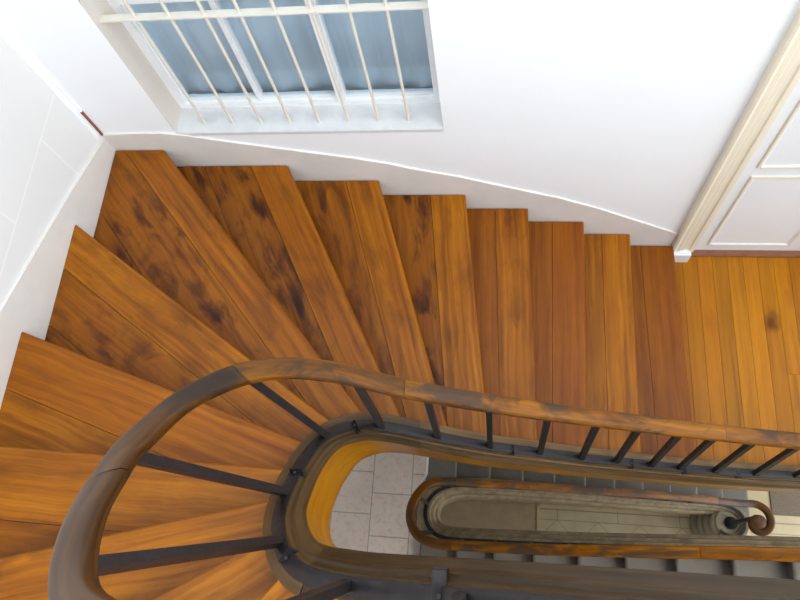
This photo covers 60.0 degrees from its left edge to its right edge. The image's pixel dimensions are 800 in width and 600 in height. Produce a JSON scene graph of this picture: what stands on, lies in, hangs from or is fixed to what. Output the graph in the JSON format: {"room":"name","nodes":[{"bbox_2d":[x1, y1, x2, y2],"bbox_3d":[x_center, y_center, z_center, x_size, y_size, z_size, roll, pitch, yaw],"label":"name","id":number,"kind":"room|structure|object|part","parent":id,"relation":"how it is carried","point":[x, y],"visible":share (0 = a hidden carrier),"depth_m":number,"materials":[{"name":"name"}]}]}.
{"room":"stairwell","nodes":[
{"label":"stairwell","id":0,"kind":"room"},
{"bbox_2d":[0,36,101,306],"bbox_3d":[-1.813,0.934,3.422,0.300,9.065,3.600,1,69,8],"label":"wall","id":1,"kind":"structure","parent":0,"point":[45,147],"depth_m":3.13,"materials":[{"name":"white paint"}]},
{"bbox_2d":[0,19,99,138],"bbox_3d":[-1.851,-1.604,1.740,0.020,4.130,0.045,1,69,8],"label":"trim","id":2,"kind":"structure","parent":1,"relation":"attached to","point":[6,34],"depth_m":3.20,"materials":[{"name":"white paint"}]},
{"bbox_2d":[0,138,115,407],"bbox_3d":[-1.753,0.680,2.733,0.012,2.225,3.600,1,69,8],"label":"baseboard","id":3,"kind":"structure","parent":1,"relation":"attached to","point":[28,306],"depth_m":3.26,"materials":[{"name":"white paint"}]},
{"bbox_2d":[330,453,426,554],"bbox_3d":[-0.573,1.873,5.671,1.528,0.050,3.600,1,69,8],"label":"floor","id":4,"kind":"structure","parent":0,"point":[368,514],"depth_m":5.67,"materials":[{"name":"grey tile"}]},
{"bbox_2d":[0,0,799,244],"bbox_3d":[2.348,-0.853,3.526,8.428,9.065,0.400,1,69,8],"label":"wall","id":5,"kind":"structure","parent":0,"point":[628,108],"depth_m":3.11,"materials":[{"name":"white paint"}]},
{"bbox_2d":[80,111,102,135],"bbox_3d":[-1.590,-0.912,3.577,0.011,0.210,0.012,1,69,8],"label":"trim","id":6,"kind":"structure","parent":5,"relation":"attached to","point":[82,112],"depth_m":3.57,"materials":[{"name":"brown wood"}]},
{"bbox_2d":[78,0,443,135],"bbox_3d":[-0.561,-1.306,2.901,1.400,1.526,0.404,1,69,8],"label":"window","id":7,"kind":"structure","parent":5,"relation":"in","point":[127,39],"depth_m":3.48,"materials":[{"name":"white paint"}]},
{"bbox_3d":[-0.966,-1.177,3.291,0.398,0.694,0.035,1,69,8],"label":"sash","id":8,"kind":"part","parent":7,"relation":"part of","materials":[{"name":"white paint"}]},
{"bbox_2d":[100,0,428,124],"bbox_3d":[-0.573,-1.170,2.839,1.404,1.506,0.036,1,69,8],"label":"window grille","id":9,"kind":"object","parent":7,"relation":"attached to","point":[385,6],"visible":0.98,"depth_m":2.90,"materials":[{"name":"white metal"}]},
{"bbox_3d":[-0.554,-1.169,3.229,0.408,0.694,0.035,1,69,8],"label":"sash","id":10,"kind":"part","parent":7,"relation":"part of","materials":[{"name":"white paint"}]},
{"bbox_2d":[130,0,432,93],"bbox_3d":[-0.559,-1.339,2.906,1.360,1.474,0.027,1,69,8],"label":"window pane","id":11,"kind":"object","parent":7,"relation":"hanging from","point":[408,27],"visible":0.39,"depth_m":3.28,"materials":[{"name":"glass"}]},
{"bbox_3d":[-0.463,-1.039,3.592,1.400,0.030,0.404,1,69,8],"label":"sill","id":12,"kind":"part","parent":7,"relation":"part of","materials":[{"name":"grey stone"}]},
{"bbox_3d":[-0.095,-1.160,3.161,0.460,0.694,0.035,1,69,8],"label":"sash","id":13,"kind":"part","parent":7,"relation":"part of","materials":[{"name":"white paint"}]},
{"bbox_2d":[100,132,676,245],"bbox_3d":[0.095,-0.534,4.244,3.173,1.757,0.011,1,69,8],"label":"baseboard","id":14,"kind":"structure","parent":5,"relation":"attached to","point":[183,150],"depth_m":3.87,"materials":[{"name":"white paint"}]},
{"bbox_2d":[671,7,799,261],"bbox_3d":[2.087,-0.759,3.286,1.028,2.580,0.131,1,69,8],"label":"door","id":15,"kind":"structure","parent":5,"relation":"in","point":[748,205],"depth_m":3.71,"materials":[{"name":"white paint"}]},
{"bbox_3d":[2.154,-0.498,4.011,0.494,0.839,0.009,1,69,8],"label":"panel moulding","id":16,"kind":"part","parent":15,"relation":"part of","materials":[{"name":"beige paint"}]},
{"bbox_3d":[2.154,-0.499,4.011,0.490,0.835,0.007,1,69,8],"label":"panel","id":17,"kind":"part","parent":15,"relation":"part of","materials":[{"name":"white paint"}]},
{"bbox_3d":[2.049,-0.785,3.268,0.494,0.604,0.009,1,69,8],"label":"panel moulding","id":18,"kind":"part","parent":15,"relation":"part of","materials":[{"name":"beige paint"}]},
{"bbox_3d":[2.049,-0.786,3.269,0.490,0.600,0.007,1,69,8],"label":"panel","id":19,"kind":"part","parent":15,"relation":"part of","materials":[{"name":"white paint"}]},
{"bbox_2d":[415,457,428,525],"bbox_3d":[-0.556,1.918,5.787,1.528,0.200,3.600,1,69,8],"label":"floor","id":20,"kind":"structure","parent":0,"point":[424,479],"depth_m":5.80,"materials":[{"name":"paint"}]},
{"bbox_2d":[417,490,799,536],"bbox_3d":[2.795,2.767,7.013,8.428,0.112,3.850,1,69,8],"label":"floor","id":21,"kind":"structure","parent":0,"point":[551,518],"depth_m":7.28,"materials":[{"name":"tile"}]},
{"bbox_2d":[419,457,799,579],"bbox_3d":[1.723,1.975,5.478,3.147,3.595,3.590,1,69,8],"label":"stone staircase","id":22,"kind":"structure","parent":21,"relation":"on","point":[706,521],"depth_m":5.50,"materials":[{"name":"grey stone"}]},
{"bbox_2d":[406,477,799,561],"bbox_3d":[1.595,1.583,5.040,3.005,3.949,0.619,-2,69,7],"label":"balustrade","id":23,"kind":"object","parent":22,"relation":"on","point":[758,525],"visible":1,"depth_m":4.62,"materials":[{"name":"paint"}]},
{"bbox_3d":[0.205,1.433,4.732,0.340,0.580,0.512,1,69,8],"label":"handrail","id":24,"kind":"part","parent":23,"relation":"part of","materials":[{"name":"brown wood"}]},
{"bbox_3d":[1.055,1.427,5.284,1.198,0.754,0.068,-2,69,7],"label":"handrail","id":25,"kind":"part","parent":23,"relation":"part of","materials":[{"name":"brown wood"}]},
{"bbox_3d":[0.916,1.416,3.937,1.297,0.813,0.073,0,69,8],"label":"handrail","id":26,"kind":"part","parent":23,"relation":"part of","materials":[{"name":"brown wood"}]},
{"bbox_3d":[1.657,1.665,5.377,2.956,3.193,0.590,1,69,8],"label":"shoe rail","id":27,"kind":"part","parent":23,"relation":"part of","materials":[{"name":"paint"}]},
{"bbox_3d":[2.208,1.623,5.734,0.959,0.616,0.072,-1,69,8],"label":"handrail","id":28,"kind":"part","parent":23,"relation":"part of","materials":[{"name":"brown wood"}]},
{"bbox_3d":[2.980,1.859,5.952,0.512,0.252,0.297,1,69,8],"label":"handrail","id":29,"kind":"part","parent":23,"relation":"part of","materials":[{"name":"brown wood"}]},
{"bbox_3d":[2.120,1.120,3.252,1.246,0.448,0.479,-25,68,-2],"label":"handrail","id":30,"kind":"part","parent":23,"relation":"part of","materials":[{"name":"brown wood"}]},
{"bbox_2d":[536,503,689,530],"bbox_3d":[2.163,2.957,6.970,1.558,0.020,1.675,1,69,8],"label":"trim","id":31,"kind":"structure","parent":21,"relation":"on","point":[541,504],"depth_m":7.29,"materials":[{"name":"beige stone"}]},
{"bbox_2d":[769,492,799,516],"bbox_3d":[4.302,1.867,7.092,1.005,0.014,0.700,1,69,8],"label":"doormat","id":32,"kind":"object","parent":21,"relation":"on","point":[782,503],"visible":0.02,"depth_m":7.06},
{"bbox_2d":[675,256,799,464],"bbox_3d":[3.194,1.419,3.695,3.113,0.022,3.593,1,69,8],"label":"floor","id":33,"kind":"structure","parent":0,"point":[740,316],"depth_m":4.28,"materials":[{"name":"brown wood"}]},
{"bbox_2d":[0,150,799,599],"bbox_3d":[0.408,0.771,2.526,4.322,3.754,3.571,1,69,8],"label":"staircase","id":34,"kind":"structure","parent":33,"relation":"on","point":[186,274],"depth_m":3.42,"materials":[{"name":"brown wood"}]},
{"bbox_2d":[48,357,799,599],"bbox_3d":[0.933,0.501,1.900,3.058,4.305,0.854,1,69,8],"label":"balustrade","id":35,"kind":"object","parent":34,"relation":"on","point":[76,566],"visible":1,"depth_m":2.10,"materials":[{"name":"paint"}]},
{"bbox_3d":[-0.391,0.440,1.069,0.692,0.648,0.208,21,73,15],"label":"handrail","id":36,"kind":"part","parent":35,"relation":"part of","materials":[{"name":"brown wood"}]},
{"bbox_3d":[-0.560,0.290,1.775,0.128,0.638,0.406,1,69,8],"label":"handrail","id":37,"kind":"part","parent":35,"relation":"part of","materials":[{"name":"brown wood"}]},
{"bbox_3d":[-0.238,0.258,2.372,0.461,0.659,0.122,-13,68,3],"label":"handrail","id":38,"kind":"part","parent":35,"relation":"part of","materials":[{"name":"brown wood"}]},
{"bbox_3d":[1.048,0.656,2.288,2.933,3.427,0.713,1,69,8],"label":"shoe rail","id":39,"kind":"part","parent":35,"relation":"part of","materials":[{"name":"paint"}]},
{"bbox_3d":[0.746,0.472,2.886,1.361,0.833,0.077,0,69,8],"label":"handrail","id":40,"kind":"part","parent":35,"relation":"part of","materials":[{"name":"brown wood"}]},
{"bbox_3d":[1.946,0.643,3.160,0.937,0.242,0.084,1,69,8],"label":"handrail","id":41,"kind":"part","parent":35,"relation":"part of","materials":[{"name":"brown wood"}]}
]}

